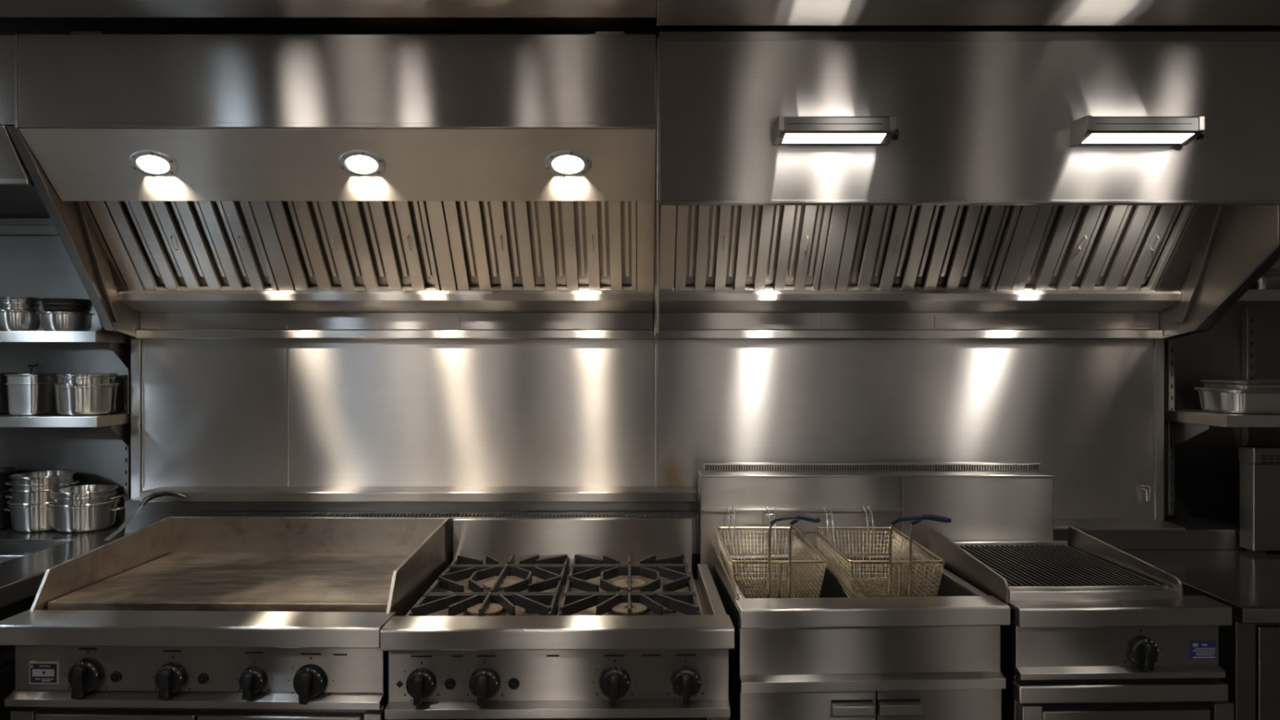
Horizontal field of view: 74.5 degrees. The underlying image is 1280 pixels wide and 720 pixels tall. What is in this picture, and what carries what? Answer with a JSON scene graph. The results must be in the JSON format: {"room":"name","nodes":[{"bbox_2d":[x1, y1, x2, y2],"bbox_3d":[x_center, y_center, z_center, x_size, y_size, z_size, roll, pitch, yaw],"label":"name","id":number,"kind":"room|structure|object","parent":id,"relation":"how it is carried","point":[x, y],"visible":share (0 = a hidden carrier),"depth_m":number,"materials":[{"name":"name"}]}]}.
{"room":"commercial kitchen","nodes":[
{"label":"commercial kitchen","id":0,"kind":"room"},
{"bbox_2d":[124,495,697,579],"bbox_3d":[-0.770,0.855,2.897,1.940,0.760,0.104,0,0,0],"label":"wall","id":1,"kind":"structure","parent":0,"point":[151,513],"depth_m":2.85,"materials":[{"name":"silver metal"}]},
{"bbox_2d":[139,486,695,502],"bbox_3d":[-0.742,0.457,2.880,1.857,0.033,0.140,0,0,0],"label":"wall shelf","id":2,"kind":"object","parent":1,"relation":"attached to","point":[193,494],"depth_m":2.81,"materials":[{"name":"metal"}]},
{"bbox_2d":[180,512,698,554],"bbox_3d":[-0.659,0.570,2.798,1.711,0.130,0.092,0,0,0],"label":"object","id":3,"kind":"object","parent":1,"relation":"in","point":[694,516],"visible":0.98,"depth_m":2.76,"materials":[{"name":"silver metal"}]},
{"bbox_2d":[0,0,1279,32],"bbox_3d":[0.000,-1.096,0.264,6.400,0.338,5.733,0,0,0],"label":"ceiling","id":4,"kind":"structure","parent":0,"point":[15,15],"depth_m":2.27,"materials":[{"name":"metal"}]},
{"bbox_2d":[0,32,1279,516],"bbox_3d":[0.000,0.085,3.090,6.400,2.900,0.080,0,0,0],"label":"wall","id":5,"kind":"structure","parent":0,"point":[1206,464],"depth_m":3.05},
{"bbox_2d":[0,35,58,235],"bbox_3d":[-2.426,-0.681,2.704,1.348,0.462,0.688,0,0,0],"label":"wall cabinet","id":6,"kind":"object","parent":5,"relation":"attached to","point":[20,197],"visible":0.67,"depth_m":2.44,"materials":[{"name":"metal"}]},
{"bbox_2d":[27,363,38,373],"bbox_3d":[-2.187,0.034,3.037,0.035,0.043,0.024,0,0,0],"label":"wall hook","id":7,"kind":"object","parent":5,"relation":"attached to","point":[28,366],"visible":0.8,"depth_m":3.03,"materials":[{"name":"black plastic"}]},
{"bbox_2d":[115,506,124,522],"bbox_3d":[-2.441,0.557,3.038,1.317,0.057,0.021,0,0,0],"label":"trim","id":8,"kind":"structure","parent":5,"relation":"attached to","point":[121,513],"depth_m":3.03,"materials":[{"name":"grey metal"}]},
{"bbox_2d":[124,364,130,506],"bbox_3d":[-1.817,0.231,3.013,0.016,0.574,0.072,0,0,0],"label":"shelf standard","id":9,"kind":"object","parent":5,"relation":"attached to","point":[126,371],"visible":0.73,"depth_m":2.98,"materials":[{"name":"grey metal"}]},
{"bbox_2d":[0,412,130,448],"bbox_3d":[-2.394,0.265,2.907,1.211,0.154,0.260,0,0,0],"label":"wall shelf","id":10,"kind":"object","parent":9,"relation":"attached to","point":[119,423],"visible":0.66,"depth_m":2.78,"materials":[{"name":"metal"}]},
{"bbox_2d":[0,373,17,414],"bbox_3d":[-2.262,0.116,2.905,0.188,0.142,0.188,0,0,0],"label":"stock pot","id":11,"kind":"object","parent":10,"relation":"on","point":[4,409],"visible":0.46,"depth_m":2.88,"materials":[{"name":"silver metal"}]},
{"bbox_2d":[4,373,66,415],"bbox_3d":[-2.082,0.117,2.905,0.114,0.140,0.168,0,0,0],"label":"stock pot","id":12,"kind":"object","parent":10,"relation":"on","point":[33,393],"visible":0.74,"depth_m":2.83,"materials":[{"name":"metal"}]},
{"bbox_2d":[52,382,119,415],"bbox_3d":[-1.909,0.134,2.905,0.194,0.107,0.194,0,0,0],"label":"stock pot","id":13,"kind":"object","parent":10,"relation":"on","point":[71,399],"visible":0.94,"depth_m":2.83,"materials":[{"name":"metal"}]},
{"bbox_2d":[55,373,117,383],"bbox_3d":[-1.909,0.102,2.905,0.180,0.110,0.180,0,0,0],"label":"stock pot","id":14,"kind":"object","parent":13,"relation":"in","point":[77,378],"visible":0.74,"depth_m":2.84,"materials":[{"name":"metal"}]},
{"bbox_2d":[0,331,130,370],"bbox_3d":[-2.397,-0.017,2.907,1.206,0.156,0.260,0,0,0],"label":"wall shelf","id":15,"kind":"object","parent":9,"relation":"attached to","point":[117,343],"visible":0.66,"depth_m":2.78,"materials":[{"name":"metal"}]},
{"bbox_2d":[0,296,40,311],"bbox_3d":[-2.135,-0.170,2.900,0.132,0.088,0.132,0,0,0],"label":"pan","id":16,"kind":"object","parent":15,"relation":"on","point":[6,303],"visible":0.66,"depth_m":2.85,"materials":[{"name":"metal"}]},
{"bbox_2d":[0,310,41,331],"bbox_3d":[-2.141,-0.132,2.900,0.150,0.072,0.150,0,0,0],"label":"mixing bowl","id":17,"kind":"object","parent":15,"relation":"on","point":[10,320],"visible":0.84,"depth_m":2.85,"materials":[{"name":"metal"}]},
{"bbox_2d":[35,311,94,331],"bbox_3d":[-1.977,-0.129,2.900,0.168,0.066,0.168,0,0,0],"label":"mixing bowl","id":18,"kind":"object","parent":15,"relation":"on","point":[49,321],"visible":0.89,"depth_m":2.84,"materials":[{"name":"metal"}]},
{"bbox_2d":[39,297,93,312],"bbox_3d":[-1.972,-0.163,2.900,0.160,0.090,0.160,0,0,0],"label":"pan","id":19,"kind":"object","parent":18,"relation":"in","point":[50,304],"visible":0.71,"depth_m":2.84,"materials":[{"name":"silver metal"}]},
{"bbox_2d":[6,31,656,339],"bbox_3d":[-0.865,-0.502,2.701,1.822,0.861,0.691,0,0,0],"label":"exhaust hood","id":20,"kind":"object","parent":5,"relation":"attached to","point":[241,117],"visible":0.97,"depth_m":2.39,"materials":[{"name":"metal"}]},
{"bbox_2d":[128,149,178,177],"bbox_3d":[-1.411,-0.570,2.443,0.138,0.069,0.072,0,0,0],"label":"recessed light","id":21,"kind":"object","parent":20,"relation":"attached to","point":[153,163],"visible":1,"depth_m":2.44,"materials":[{"name":"silver metal"}]},
{"bbox_2d":[87,200,279,290],"bbox_3d":[-1.466,-0.380,2.725,0.498,0.302,0.257,0,0,0],"label":"filter","id":22,"kind":"object","parent":20,"relation":"on","point":[171,244],"visible":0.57,"depth_m":2.72,"materials":[{"name":"metal"}]},
{"bbox_2d":[249,200,440,290],"bbox_3d":[-0.942,-0.380,2.725,0.539,0.302,0.257,0,0,0],"label":"filter","id":23,"kind":"object","parent":20,"relation":"on","point":[323,244],"visible":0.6,"depth_m":2.72,"materials":[{"name":"metal"}]},
{"bbox_2d":[337,149,386,177],"bbox_3d":[-0.806,-0.570,2.443,0.138,0.069,0.072,0,0,0],"label":"recessed light","id":24,"kind":"object","parent":20,"relation":"attached to","point":[359,162],"visible":1,"depth_m":2.44,"materials":[{"name":"silver metal"}]},
{"bbox_2d":[425,200,636,290],"bbox_3d":[-0.339,-0.380,2.725,0.654,0.302,0.257,0,0,0],"label":"filter","id":25,"kind":"object","parent":20,"relation":"on","point":[484,244],"visible":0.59,"depth_m":2.73,"materials":[{"name":"metal"}]},
{"bbox_2d":[544,149,591,177],"bbox_3d":[-0.209,-0.570,2.443,0.138,0.069,0.072,0,0,0],"label":"recessed light","id":26,"kind":"object","parent":20,"relation":"attached to","point":[564,162],"visible":1,"depth_m":2.44,"materials":[{"name":"silver metal"}]},
{"bbox_2d":[653,31,1279,340],"bbox_3d":[1.324,-0.498,2.700,2.552,0.857,0.693,0,0,0],"label":"exhaust hood","id":27,"kind":"object","parent":5,"relation":"attached to","point":[983,117],"visible":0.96,"depth_m":2.36,"materials":[{"name":"metal"}]},
{"bbox_2d":[658,204,831,290],"bbox_3d":[0.330,-0.380,2.725,0.534,0.302,0.257,0,0,0],"label":"filter","id":28,"kind":"object","parent":27,"relation":"on","point":[719,246],"visible":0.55,"depth_m":2.73,"materials":[{"name":"metal"}]},
{"bbox_2d":[773,115,898,145],"bbox_3d":[0.542,-0.633,2.316,0.335,0.065,0.086,0,0,0],"label":"light","id":29,"kind":"object","parent":27,"relation":"attached to","point":[787,130],"visible":1,"depth_m":2.28,"materials":[{"name":"metal"}]},
{"bbox_2d":[818,204,1021,290],"bbox_3d":[0.896,-0.380,2.725,0.586,0.302,0.257,0,0,0],"label":"filter","id":30,"kind":"object","parent":27,"relation":"on","point":[885,246],"visible":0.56,"depth_m":2.73,"materials":[{"name":"metal"}]},
{"bbox_2d":[994,204,1194,290],"bbox_3d":[1.460,-0.380,2.725,0.531,0.302,0.257,0,0,0],"label":"filter","id":31,"kind":"object","parent":27,"relation":"on","point":[1064,246],"visible":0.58,"depth_m":2.73,"materials":[{"name":"metal"}]},
{"bbox_2d":[1071,115,1204,145],"bbox_3d":[1.375,-0.633,2.316,0.338,0.065,0.086,0,0,0],"label":"light","id":32,"kind":"object","parent":27,"relation":"attached to","point":[1088,129],"visible":1,"depth_m":2.28,"materials":[{"name":"metal"}]},
{"bbox_2d":[1053,519,1185,530],"bbox_3d":[1.589,0.564,2.925,0.457,0.011,0.247,0,0,0],"label":"trim","id":33,"kind":"structure","parent":5,"relation":"attached to","point":[1058,524],"depth_m":2.84,"materials":[{"name":"metal"}]},
{"bbox_2d":[1053,516,1245,550],"bbox_3d":[2.130,0.601,2.929,1.540,0.068,0.239,0,0,0],"label":"trim","id":34,"kind":"structure","parent":5,"relation":"attached to","point":[1201,533],"depth_m":2.81,"materials":[{"name":"grey metal"}]},
{"bbox_2d":[1164,338,1174,515],"bbox_3d":[1.881,0.234,3.013,0.022,0.633,0.072,0,0,0],"label":"shelf standard","id":35,"kind":"object","parent":5,"relation":"attached to","point":[1169,345],"visible":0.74,"depth_m":2.98,"materials":[{"name":"grey metal"}]},
{"bbox_2d":[1164,408,1279,448],"bbox_3d":[2.404,0.256,2.857,1.092,0.156,0.360,0,0,0],"label":"wall shelf","id":36,"kind":"object","parent":35,"relation":"attached to","point":[1184,424],"visible":0.67,"depth_m":2.80,"materials":[{"name":"metal"}]},
{"bbox_2d":[1194,386,1279,413],"bbox_3d":[2.130,0.136,2.840,0.411,0.082,0.231,0,0,0],"label":"roasting pan","id":37,"kind":"object","parent":36,"relation":"on","point":[1231,401],"visible":0.97,"depth_m":2.75,"materials":[{"name":"metal"}]},
{"bbox_2d":[1200,379,1279,389],"bbox_3d":[2.130,0.114,2.840,0.381,0.092,0.211,0,0,0],"label":"roasting pan","id":38,"kind":"object","parent":37,"relation":"in","point":[1215,384],"visible":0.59,"depth_m":2.76,"materials":[{"name":"metal"}]},
{"bbox_2d":[1240,308,1256,445],"bbox_3d":[2.193,0.065,3.033,0.033,0.500,0.032,0,0,0],"label":"shelf standard","id":39,"kind":"object","parent":5,"relation":"attached to","point":[1248,316],"visible":0.65,"depth_m":3.02,"materials":[{"name":"metal"}]},
{"bbox_2d":[1237,288,1279,301],"bbox_3d":[2.402,-0.206,2.857,1.096,0.036,0.360,0,0,0],"label":"wall shelf","id":40,"kind":"object","parent":5,"relation":"attached to","point":[1251,295],"visible":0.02,"depth_m":2.68,"materials":[{"name":"metal"}]},
{"bbox_2d":[1249,271,1279,288],"bbox_3d":[2.220,-0.256,2.850,0.468,0.062,0.258,0,0,0],"label":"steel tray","id":41,"kind":"object","parent":40,"relation":"on","point":[1270,279],"visible":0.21,"depth_m":2.74,"materials":[{"name":"silver metal"}]},
{"bbox_2d":[1267,258,1279,271],"bbox_3d":[2.220,-0.298,2.850,0.468,0.062,0.258,0,0,0],"label":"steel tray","id":42,"kind":"object","parent":41,"relation":"on","point":[1276,267],"visible":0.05,"depth_m":2.74,"materials":[{"name":"silver metal"}]},
{"bbox_2d":[142,324,1153,519],"bbox_3d":[0.027,0.555,2.999,3.546,1.360,0.098,0,0,0],"label":"backsplash","id":43,"kind":"structure","parent":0,"point":[1081,410],"depth_m":2.95,"materials":[{"name":"metal"}]},
{"bbox_2d":[130,338,142,498],"bbox_3d":[-1.764,0.270,2.996,0.035,0.730,0.104,0,0,0],"label":"trim","id":44,"kind":"structure","parent":43,"relation":"attached to","point":[135,344],"depth_m":2.94,"materials":[{"name":"metal"}]},
{"bbox_2d":[142,339,143,487],"bbox_3d":[-1.740,0.185,2.950,0.005,0.520,0.008,0,0,0],"label":"trim","id":45,"kind":"structure","parent":43,"relation":"attached to","point":[142,340],"depth_m":2.95,"materials":[{"name":"metal"}]},
{"bbox_2d":[286,339,288,486],"bbox_3d":[-1.234,0.185,2.953,0.008,0.520,0.015,0,0,0],"label":"trim","id":46,"kind":"structure","parent":43,"relation":"attached to","point":[287,340],"depth_m":2.94,"materials":[{"name":"metal"}]},
{"bbox_2d":[655,339,657,486],"bbox_3d":[0.057,0.205,2.951,0.008,0.560,0.018,0,0,0],"label":"trim","id":47,"kind":"structure","parent":43,"relation":"attached to","point":[655,340],"depth_m":2.94,"materials":[{"name":"metal"}]},
{"bbox_2d":[1140,484,1159,501],"bbox_3d":[1.775,0.463,2.929,0.068,0.058,0.021,0,0,14],"label":"wall hook","id":48,"kind":"object","parent":43,"relation":"attached to","point":[1150,486],"visible":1,"depth_m":2.92,"materials":[{"name":"metal"}]},
{"bbox_2d":[1153,339,1164,520],"bbox_3d":[1.817,0.270,2.996,0.033,0.730,0.104,0,0,0],"label":"trim","id":49,"kind":"structure","parent":43,"relation":"attached to","point":[1158,345],"depth_m":2.94,"materials":[{"name":"metal"}]},
{"bbox_3d":[0.000,1.565,0.300,6.400,0.060,5.800,0,0,0],"label":"floor","id":50,"kind":"structure","parent":0,"visible":0},
{"bbox_2d":[0,522,130,719],"bbox_3d":[-2.373,1.060,2.399,1.454,0.950,1.302,0,0,0],"label":"countertop","id":51,"kind":"structure","parent":50,"relation":"on","point":[25,557],"depth_m":2.48,"materials":[{"name":"metal"}]},
{"bbox_2d":[0,466,17,529],"bbox_3d":[-2.285,0.485,2.920,0.208,0.200,0.208,0,0,40],"label":"stock pot","id":52,"kind":"object","parent":51,"relation":"on","point":[5,472],"visible":0.66,"depth_m":2.91,"materials":[{"name":"silver metal"}]},
{"bbox_2d":[4,499,53,532],"bbox_3d":[-2.075,0.534,2.925,0.199,0.102,0.199,0,0,42],"label":"stock pot","id":53,"kind":"object","parent":51,"relation":"on","point":[24,517],"visible":0.43,"depth_m":2.84,"materials":[{"name":"metal"}]},
{"bbox_2d":[4,483,75,503],"bbox_3d":[-2.075,0.489,2.925,0.190,0.099,0.190,0,0,39],"label":"stock pot","id":54,"kind":"object","parent":53,"relation":"on","point":[39,495],"visible":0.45,"depth_m":2.85,"materials":[{"name":"metal"}]},
{"bbox_2d":[4,470,79,490],"bbox_3d":[-2.075,0.445,2.925,0.190,0.099,0.190,0,0,39],"label":"stock pot","id":55,"kind":"object","parent":54,"relation":"on","point":[53,479],"visible":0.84,"depth_m":2.88,"materials":[{"name":"metal"}]},
{"bbox_2d":[47,496,124,533],"bbox_3d":[-1.925,0.536,2.920,0.211,0.098,0.211,0,0,42],"label":"stock pot","id":56,"kind":"object","parent":51,"relation":"on","point":[99,516],"visible":0.82,"depth_m":2.84,"materials":[{"name":"metal"}]},
{"bbox_2d":[49,484,123,505],"bbox_3d":[-1.925,0.495,2.920,0.198,0.099,0.198,0,0,39],"label":"stock pot","id":57,"kind":"object","parent":56,"relation":"in","point":[99,493],"visible":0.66,"depth_m":2.86,"materials":[{"name":"metal"}]},
{"bbox_2d":[103,491,186,541],"bbox_3d":[-1.592,0.495,2.706,0.053,0.122,0.254,0,0,30],"label":"faucet","id":58,"kind":"object","parent":51,"relation":"on","point":[156,495],"visible":1,"depth_m":2.71,"materials":[{"name":"metal"}]},
{"bbox_2d":[0,516,449,719],"bbox_3d":[-1.082,1.022,2.371,0.941,1.026,0.722,0,0,1],"label":"griddle","id":59,"kind":"object","parent":50,"relation":"on","point":[170,618],"visible":0.91,"depth_m":2.07,"materials":[{"name":"metal"}]},
{"bbox_2d":[31,665,54,681],"bbox_3d":[-1.462,0.767,2.061,0.058,0.040,0.001,0,0,1],"label":"print","id":60,"kind":"object","parent":59,"relation":"on","point":[36,673],"depth_m":2.06},
{"bbox_2d":[380,518,734,719],"bbox_3d":[-0.199,1.024,2.359,0.838,1.022,0.728,0,0,-1],"label":"gas range","id":61,"kind":"object","parent":50,"relation":"on","point":[615,664],"depth_m":2.04,"materials":[{"name":"metal"}]},
{"bbox_2d":[711,544,1010,719],"bbox_3d":[0.568,1.054,2.353,0.668,0.962,0.586,0,0,-2],"label":"fryer","id":62,"kind":"object","parent":50,"relation":"on","point":[833,655],"visible":0.91,"depth_m":2.08,"materials":[{"name":"metal"}]},
{"bbox_2d":[715,506,826,598],"bbox_3d":[0.357,0.521,2.324,0.250,0.294,0.666,0,0,0],"label":"basket","id":63,"kind":"object","parent":62,"relation":"in","point":[726,557],"visible":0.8,"depth_m":2.32,"materials":[{"name":"metal"}]},
{"bbox_2d":[697,462,1053,578],"bbox_3d":[0.753,0.737,2.724,1.124,0.796,0.152,0,0,0],"label":"flue riser","id":64,"kind":"object","parent":62,"relation":"attached to","point":[984,501],"visible":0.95,"depth_m":2.66,"materials":[{"name":"metal"}]},
{"bbox_2d":[703,462,1040,471],"bbox_3d":[0.763,0.354,2.780,1.104,0.030,0.040,0,0,0],"label":"vent","id":65,"kind":"object","parent":64,"relation":"attached to","point":[708,466],"depth_m":2.77,"materials":[{"name":"metal"}]},
{"bbox_2d":[813,506,951,597],"bbox_3d":[0.660,0.521,2.324,0.250,0.294,0.666,0,0,0],"label":"basket","id":66,"kind":"object","parent":62,"relation":"in","point":[917,519],"visible":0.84,"depth_m":2.32,"materials":[{"name":"metal"}]},
{"bbox_2d":[928,525,1234,719],"bbox_3d":[1.189,1.028,2.345,0.554,1.014,0.606,0,0,-2],"label":"charbroiler","id":67,"kind":"object","parent":50,"relation":"on","point":[1100,652],"depth_m":2.08,"materials":[{"name":"metal"}]},
{"bbox_2d":[1192,643,1215,657],"bbox_3d":[1.395,0.719,2.083,0.057,0.037,0.001,0,0,-2],"label":"print","id":68,"kind":"object","parent":67,"relation":"on","point":[1193,644],"depth_m":2.08},
{"bbox_2d":[1122,550,1279,719],"bbox_3d":[2.247,1.084,2.482,1.407,0.902,0.651,0,0,0],"label":"counter","id":69,"kind":"object","parent":50,"relation":"on","point":[1248,583],"visible":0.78,"depth_m":2.23,"materials":[{"name":"metal"}]},
{"bbox_2d":[1122,550,1279,623],"bbox_3d":[2.247,0.655,2.482,1.407,0.044,0.651,0,0,0],"label":"countertop","id":70,"kind":"structure","parent":69,"relation":"on","point":[1248,583],"depth_m":2.47,"materials":[{"name":"metal"}]},
{"bbox_2d":[1238,445,1279,555],"bbox_3d":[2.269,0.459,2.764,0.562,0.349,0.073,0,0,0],"label":"countertop appliance","id":71,"kind":"object","parent":70,"relation":"on","point":[1259,465],"visible":1,"depth_m":2.73,"materials":[{"name":"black metal"}]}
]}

